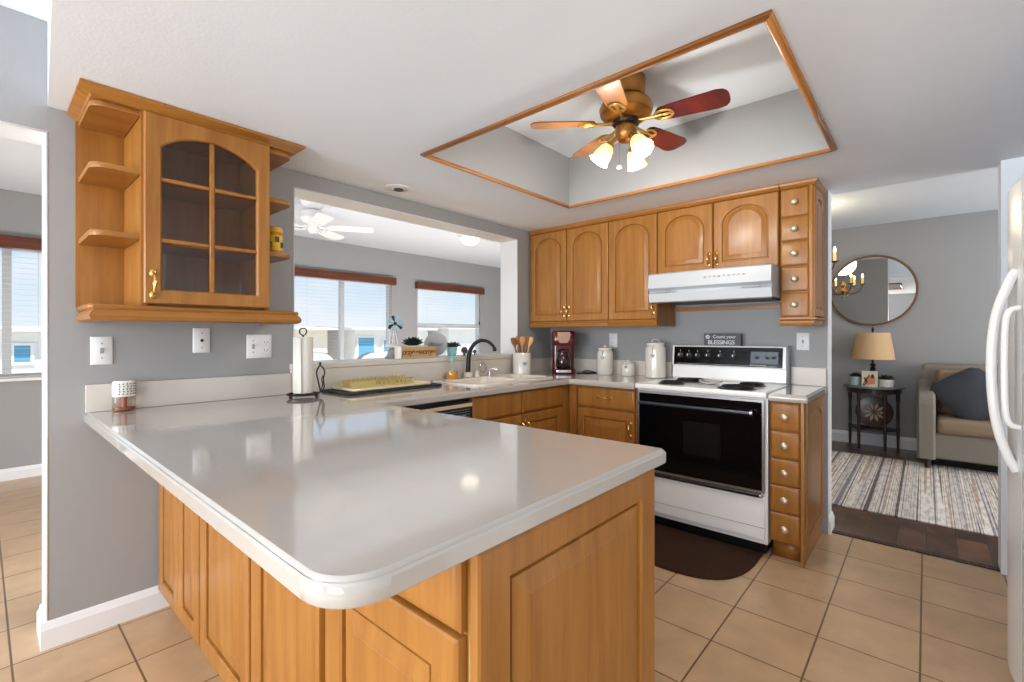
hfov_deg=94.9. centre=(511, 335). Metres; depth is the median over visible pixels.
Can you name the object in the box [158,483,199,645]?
base cabinet
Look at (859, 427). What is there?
shelf
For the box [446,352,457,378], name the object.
soap bottle
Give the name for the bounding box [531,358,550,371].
backsplash
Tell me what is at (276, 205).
shelf
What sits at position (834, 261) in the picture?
chandelier
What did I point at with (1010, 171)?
wall
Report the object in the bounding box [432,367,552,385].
sink
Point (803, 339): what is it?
light switch
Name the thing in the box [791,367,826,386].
backsplash
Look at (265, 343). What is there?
socket
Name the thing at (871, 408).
decorative plate
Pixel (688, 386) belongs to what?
cooktop
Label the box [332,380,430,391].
tray
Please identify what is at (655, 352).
canister
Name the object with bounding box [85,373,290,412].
backsplash
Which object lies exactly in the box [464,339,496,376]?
kitchen faucet
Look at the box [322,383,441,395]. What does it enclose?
drying mat
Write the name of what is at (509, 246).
trim
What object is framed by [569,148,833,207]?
trim
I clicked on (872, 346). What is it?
table lamp
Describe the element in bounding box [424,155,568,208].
trim
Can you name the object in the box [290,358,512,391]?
backsplash
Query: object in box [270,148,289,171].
shelf
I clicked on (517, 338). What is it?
wooden spoon
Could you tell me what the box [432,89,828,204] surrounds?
ceiling recess
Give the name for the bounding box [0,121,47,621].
doorway
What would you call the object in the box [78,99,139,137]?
shelf
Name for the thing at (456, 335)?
home
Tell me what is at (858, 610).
floor
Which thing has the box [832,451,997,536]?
area rug
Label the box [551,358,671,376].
backsplash
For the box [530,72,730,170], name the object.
ceiling fan
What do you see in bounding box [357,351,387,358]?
lounge chair
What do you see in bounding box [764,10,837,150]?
trim
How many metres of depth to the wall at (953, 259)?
5.02 m
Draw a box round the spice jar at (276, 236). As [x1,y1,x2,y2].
[270,226,282,252]
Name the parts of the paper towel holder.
rod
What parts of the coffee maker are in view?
water tank, carafe handle, control panel, chrome plate, power cord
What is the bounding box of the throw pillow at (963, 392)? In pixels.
[930,368,997,420]
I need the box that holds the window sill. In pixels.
[290,353,512,369]
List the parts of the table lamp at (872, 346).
lamp shade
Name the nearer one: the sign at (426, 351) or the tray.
the tray
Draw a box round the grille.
[663,297,780,304]
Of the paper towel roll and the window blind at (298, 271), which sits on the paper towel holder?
the paper towel roll
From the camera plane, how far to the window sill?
3.06 m
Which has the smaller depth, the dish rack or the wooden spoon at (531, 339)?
the dish rack
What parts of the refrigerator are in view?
handle, handle, door, door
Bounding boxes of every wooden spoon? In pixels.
[511,337,516,352]
[515,336,519,352]
[519,337,524,352]
[527,337,533,352]
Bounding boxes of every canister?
[597,345,612,374]
[621,360,634,375]
[645,339,665,377]
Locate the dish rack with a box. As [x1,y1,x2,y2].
[332,374,430,391]
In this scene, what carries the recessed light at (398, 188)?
in the ceiling at (904, 91)
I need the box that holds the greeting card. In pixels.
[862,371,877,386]
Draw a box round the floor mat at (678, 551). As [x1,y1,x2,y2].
[655,523,763,579]
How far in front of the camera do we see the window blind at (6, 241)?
4.01 m
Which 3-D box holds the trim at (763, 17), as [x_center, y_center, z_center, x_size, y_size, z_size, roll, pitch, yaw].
[0.140,-0.894,1.826,1.566,0.016,0.026,0,0,41]
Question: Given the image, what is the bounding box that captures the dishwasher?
[405,398,471,417]
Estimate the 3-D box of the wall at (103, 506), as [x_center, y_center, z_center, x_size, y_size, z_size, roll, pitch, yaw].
[-1.816,-0.003,2.015,0.190,2.469,6.620,0,0,41]
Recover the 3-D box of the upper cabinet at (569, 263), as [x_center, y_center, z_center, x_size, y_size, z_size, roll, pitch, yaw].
[0.536,-0.483,3.935,0.769,0.835,0.367,0,0,41]
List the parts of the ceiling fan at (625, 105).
blade, blade, lamp shade, blade, lamp arm, lamp shade, bulb, lamp shade, blade, blade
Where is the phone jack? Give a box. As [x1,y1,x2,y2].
[193,328,209,352]
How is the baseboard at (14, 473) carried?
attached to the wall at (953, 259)
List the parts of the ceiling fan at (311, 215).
blade, blade, blade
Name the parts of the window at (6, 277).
sill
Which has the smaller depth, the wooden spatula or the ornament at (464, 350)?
the ornament at (464, 350)
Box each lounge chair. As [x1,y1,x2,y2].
[313,352,334,360]
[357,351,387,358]
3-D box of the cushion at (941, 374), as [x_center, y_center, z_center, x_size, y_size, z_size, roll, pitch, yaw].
[4.504,0.552,4.454,0.715,0.440,0.160,0,0,41]
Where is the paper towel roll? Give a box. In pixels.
[293,337,312,393]
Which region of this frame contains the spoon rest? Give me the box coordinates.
[699,379,722,384]
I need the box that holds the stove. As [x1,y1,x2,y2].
[635,345,790,553]
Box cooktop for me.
[635,377,790,397]
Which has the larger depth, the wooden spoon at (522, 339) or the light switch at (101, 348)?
the wooden spoon at (522, 339)
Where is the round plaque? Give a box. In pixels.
[424,333,446,355]
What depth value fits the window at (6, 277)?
4.01 m
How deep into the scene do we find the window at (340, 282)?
6.33 m
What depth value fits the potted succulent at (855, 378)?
5.17 m
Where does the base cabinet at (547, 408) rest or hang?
on the floor
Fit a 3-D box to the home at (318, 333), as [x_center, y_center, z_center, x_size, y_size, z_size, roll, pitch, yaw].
[-9.069,1.802,16.930,4.600,4.260,3.600,0,0,41]
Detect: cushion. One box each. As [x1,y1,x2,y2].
[936,369,997,416]
[936,413,994,438]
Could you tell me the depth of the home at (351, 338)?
17.47 m
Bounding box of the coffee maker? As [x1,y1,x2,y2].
[552,331,596,373]
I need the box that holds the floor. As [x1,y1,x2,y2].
[0,440,1013,681]
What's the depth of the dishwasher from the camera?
2.62 m
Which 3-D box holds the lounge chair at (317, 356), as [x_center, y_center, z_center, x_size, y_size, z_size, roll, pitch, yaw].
[-1.578,0.683,3.854,0.340,1.101,0.547,0,0,-13]
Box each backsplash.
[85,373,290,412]
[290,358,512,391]
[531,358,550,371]
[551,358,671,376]
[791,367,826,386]
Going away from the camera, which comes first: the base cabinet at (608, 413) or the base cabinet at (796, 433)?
the base cabinet at (796, 433)
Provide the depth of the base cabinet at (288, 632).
1.25 m
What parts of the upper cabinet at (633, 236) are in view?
crown moulding, light rail, door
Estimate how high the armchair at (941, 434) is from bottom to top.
0.942 m
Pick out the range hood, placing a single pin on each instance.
(758, 283)
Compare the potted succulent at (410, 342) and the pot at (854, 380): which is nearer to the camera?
the potted succulent at (410, 342)
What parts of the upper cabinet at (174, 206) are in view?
handle, panel, crown moulding, light rail, door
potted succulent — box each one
[401,337,428,346]
[849,372,861,385]
[878,375,893,387]
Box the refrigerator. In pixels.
[985,171,1023,681]
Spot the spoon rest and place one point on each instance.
(707, 382)
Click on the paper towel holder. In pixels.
(316, 394)
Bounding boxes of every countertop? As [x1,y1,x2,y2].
[84,358,671,609]
[768,367,826,403]
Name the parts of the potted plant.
pot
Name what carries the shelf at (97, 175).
attached to the upper cabinet at (174, 206)
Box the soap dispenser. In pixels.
[487,368,496,375]
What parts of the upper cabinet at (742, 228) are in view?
door, handle, handle, crown moulding, rail, door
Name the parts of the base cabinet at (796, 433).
knob, knob, knob, knob, knob, drawer, drawer, drawer, drawer, drawer, corner post, panel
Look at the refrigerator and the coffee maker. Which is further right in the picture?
the refrigerator
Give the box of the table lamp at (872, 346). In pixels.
[851,327,895,378]
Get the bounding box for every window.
[0,248,41,381]
[294,276,390,359]
[417,289,478,353]
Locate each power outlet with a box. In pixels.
[247,335,271,358]
[609,333,616,347]
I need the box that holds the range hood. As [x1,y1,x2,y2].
[648,263,780,306]
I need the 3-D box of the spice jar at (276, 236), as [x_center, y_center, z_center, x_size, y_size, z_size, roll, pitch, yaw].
[-1.145,-0.456,2.269,0.071,0.130,0.070,0,0,41]
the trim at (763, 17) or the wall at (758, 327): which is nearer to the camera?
the trim at (763, 17)
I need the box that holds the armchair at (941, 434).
[917,363,997,467]
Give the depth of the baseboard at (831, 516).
2.92 m
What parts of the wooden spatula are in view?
blade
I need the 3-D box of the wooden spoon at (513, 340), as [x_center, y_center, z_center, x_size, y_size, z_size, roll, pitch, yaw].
[0.031,0.153,3.820,0.085,0.271,0.013,0,0,-6]
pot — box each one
[850,376,861,385]
[878,379,893,387]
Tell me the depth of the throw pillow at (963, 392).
4.34 m
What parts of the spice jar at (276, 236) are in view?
lid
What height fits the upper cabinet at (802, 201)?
0.845 m
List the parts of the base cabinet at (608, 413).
door, drawer, handle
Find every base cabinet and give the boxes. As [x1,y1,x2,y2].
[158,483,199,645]
[200,517,250,681]
[251,559,324,681]
[325,469,654,681]
[468,384,568,432]
[569,384,637,443]
[770,395,822,568]
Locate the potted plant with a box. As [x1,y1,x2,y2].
[446,342,460,355]
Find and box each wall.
[0,5,550,620]
[0,189,997,469]
[551,190,827,532]
[998,157,1023,574]
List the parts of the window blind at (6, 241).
rail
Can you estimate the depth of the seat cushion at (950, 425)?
4.19 m
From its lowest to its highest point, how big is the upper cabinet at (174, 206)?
0.847 m
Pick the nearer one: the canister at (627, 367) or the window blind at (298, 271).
the canister at (627, 367)
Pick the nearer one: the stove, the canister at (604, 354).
the stove
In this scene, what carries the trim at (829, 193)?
attached to the wall at (758, 327)
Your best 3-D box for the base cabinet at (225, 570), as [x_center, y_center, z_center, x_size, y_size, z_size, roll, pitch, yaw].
[-0.732,0.796,1.808,0.488,0.872,0.686,0,0,41]
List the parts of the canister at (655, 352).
lid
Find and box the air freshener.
[112,380,136,410]
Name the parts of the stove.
burner, burner, handle, chrome frame, oven door, storage drawer, control panel, control knob, burner, clock panel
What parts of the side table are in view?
leg, leg, leg, leg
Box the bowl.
[403,345,428,346]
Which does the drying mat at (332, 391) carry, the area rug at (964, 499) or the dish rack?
the dish rack
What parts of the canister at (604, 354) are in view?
lid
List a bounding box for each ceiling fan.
[294,199,373,239]
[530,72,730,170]
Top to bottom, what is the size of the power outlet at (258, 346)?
0.122 m
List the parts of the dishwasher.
control panel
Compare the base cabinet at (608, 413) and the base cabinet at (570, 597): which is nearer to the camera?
the base cabinet at (570, 597)
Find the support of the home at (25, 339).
on the ground
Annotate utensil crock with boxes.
[513,352,530,373]
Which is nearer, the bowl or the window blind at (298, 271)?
the bowl
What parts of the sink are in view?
bowl, faucet handle, bowl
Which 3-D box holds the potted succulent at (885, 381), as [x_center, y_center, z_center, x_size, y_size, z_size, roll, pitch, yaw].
[3.985,0.487,5.018,0.166,0.135,0.170,0,0,-32]
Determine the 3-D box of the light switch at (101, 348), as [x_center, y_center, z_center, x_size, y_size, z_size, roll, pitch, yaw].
[-1.719,0.064,1.969,0.016,0.118,0.072,0,0,41]
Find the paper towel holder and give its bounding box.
[286,328,324,398]
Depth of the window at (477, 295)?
7.88 m
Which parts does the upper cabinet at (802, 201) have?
knob, knob, knob, knob, knob, drawer, drawer, drawer, drawer, drawer, light rail, crown moulding, panel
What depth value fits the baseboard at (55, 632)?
1.96 m
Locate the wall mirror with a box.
[832,255,918,325]
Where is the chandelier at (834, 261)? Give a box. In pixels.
[832,247,838,269]
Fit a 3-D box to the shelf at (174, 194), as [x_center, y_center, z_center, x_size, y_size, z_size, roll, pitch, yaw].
[-1.407,-0.628,2.105,0.265,0.018,0.437,0,0,41]
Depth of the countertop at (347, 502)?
1.17 m
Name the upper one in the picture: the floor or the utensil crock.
the utensil crock
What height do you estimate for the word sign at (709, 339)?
0.084 m
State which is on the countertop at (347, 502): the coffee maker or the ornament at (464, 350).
the coffee maker
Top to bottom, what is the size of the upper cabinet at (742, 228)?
0.721 m
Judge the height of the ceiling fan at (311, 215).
0.303 m
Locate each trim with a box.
[293,186,517,353]
[420,9,771,156]
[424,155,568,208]
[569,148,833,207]
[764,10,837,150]
[828,190,831,516]
[832,530,999,571]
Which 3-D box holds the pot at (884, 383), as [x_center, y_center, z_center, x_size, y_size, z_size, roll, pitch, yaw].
[3.989,0.512,5.015,0.140,0.085,0.140,0,0,41]
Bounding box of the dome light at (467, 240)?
[459,234,479,245]
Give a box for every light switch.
[90,337,112,364]
[797,333,809,349]
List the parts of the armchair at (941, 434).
arm, leg, backrest, seat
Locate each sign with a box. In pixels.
[395,346,435,358]
[704,333,741,345]
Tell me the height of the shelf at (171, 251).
0.018 m
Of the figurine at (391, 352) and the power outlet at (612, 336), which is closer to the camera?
the figurine at (391, 352)
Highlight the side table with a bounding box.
[843,384,905,450]
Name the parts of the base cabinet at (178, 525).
door, door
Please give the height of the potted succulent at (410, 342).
0.148 m
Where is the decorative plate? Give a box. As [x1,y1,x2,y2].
[855,397,893,427]
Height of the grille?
0.010 m
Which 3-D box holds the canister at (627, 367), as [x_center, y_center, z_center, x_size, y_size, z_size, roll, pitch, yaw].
[0.913,0.254,3.704,0.106,0.126,0.112,0,0,41]
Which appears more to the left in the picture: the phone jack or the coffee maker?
the phone jack
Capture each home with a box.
[0,326,41,373]
[294,327,337,352]
[317,326,437,359]
[418,327,474,355]
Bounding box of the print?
[864,376,874,384]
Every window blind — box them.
[0,234,41,377]
[294,267,396,357]
[415,282,484,353]
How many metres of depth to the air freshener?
1.97 m
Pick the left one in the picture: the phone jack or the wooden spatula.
the phone jack
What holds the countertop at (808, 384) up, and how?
on the base cabinet at (796, 433)
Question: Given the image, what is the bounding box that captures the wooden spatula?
[524,336,529,352]
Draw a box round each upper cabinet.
[66,78,305,324]
[529,217,608,327]
[608,208,674,326]
[656,184,780,311]
[779,177,825,326]
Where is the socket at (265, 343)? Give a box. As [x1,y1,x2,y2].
[262,340,268,352]
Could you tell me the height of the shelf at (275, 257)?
0.020 m
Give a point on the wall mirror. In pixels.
(871, 290)
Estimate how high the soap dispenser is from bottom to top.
0.058 m
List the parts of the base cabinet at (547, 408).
drawer, door, door, drawer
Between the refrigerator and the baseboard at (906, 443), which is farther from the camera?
the baseboard at (906, 443)
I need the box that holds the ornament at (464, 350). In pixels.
[461,347,467,354]
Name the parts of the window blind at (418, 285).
rail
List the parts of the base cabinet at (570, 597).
door, drawer, panel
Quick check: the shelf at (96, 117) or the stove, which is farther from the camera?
the stove
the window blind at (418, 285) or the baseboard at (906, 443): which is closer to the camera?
the baseboard at (906, 443)
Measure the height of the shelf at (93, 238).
0.020 m
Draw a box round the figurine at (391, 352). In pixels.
[384,315,404,357]
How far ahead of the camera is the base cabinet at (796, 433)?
2.56 m
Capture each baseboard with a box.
[0,464,41,481]
[36,603,45,645]
[40,585,169,651]
[828,511,833,534]
[832,429,916,450]
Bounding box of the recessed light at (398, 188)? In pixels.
[384,184,412,193]
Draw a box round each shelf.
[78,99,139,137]
[78,161,139,190]
[78,229,139,248]
[162,182,254,211]
[162,243,254,261]
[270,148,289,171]
[270,197,289,214]
[270,251,289,263]
[850,424,897,431]
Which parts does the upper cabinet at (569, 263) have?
door, light rail, crown moulding, door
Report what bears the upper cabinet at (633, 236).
attached to the wall at (758, 327)
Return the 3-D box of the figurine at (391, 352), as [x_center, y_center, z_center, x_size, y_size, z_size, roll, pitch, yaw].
[-0.806,0.009,3.221,0.132,0.291,0.136,0,0,41]
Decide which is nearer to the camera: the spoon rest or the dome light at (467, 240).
the spoon rest

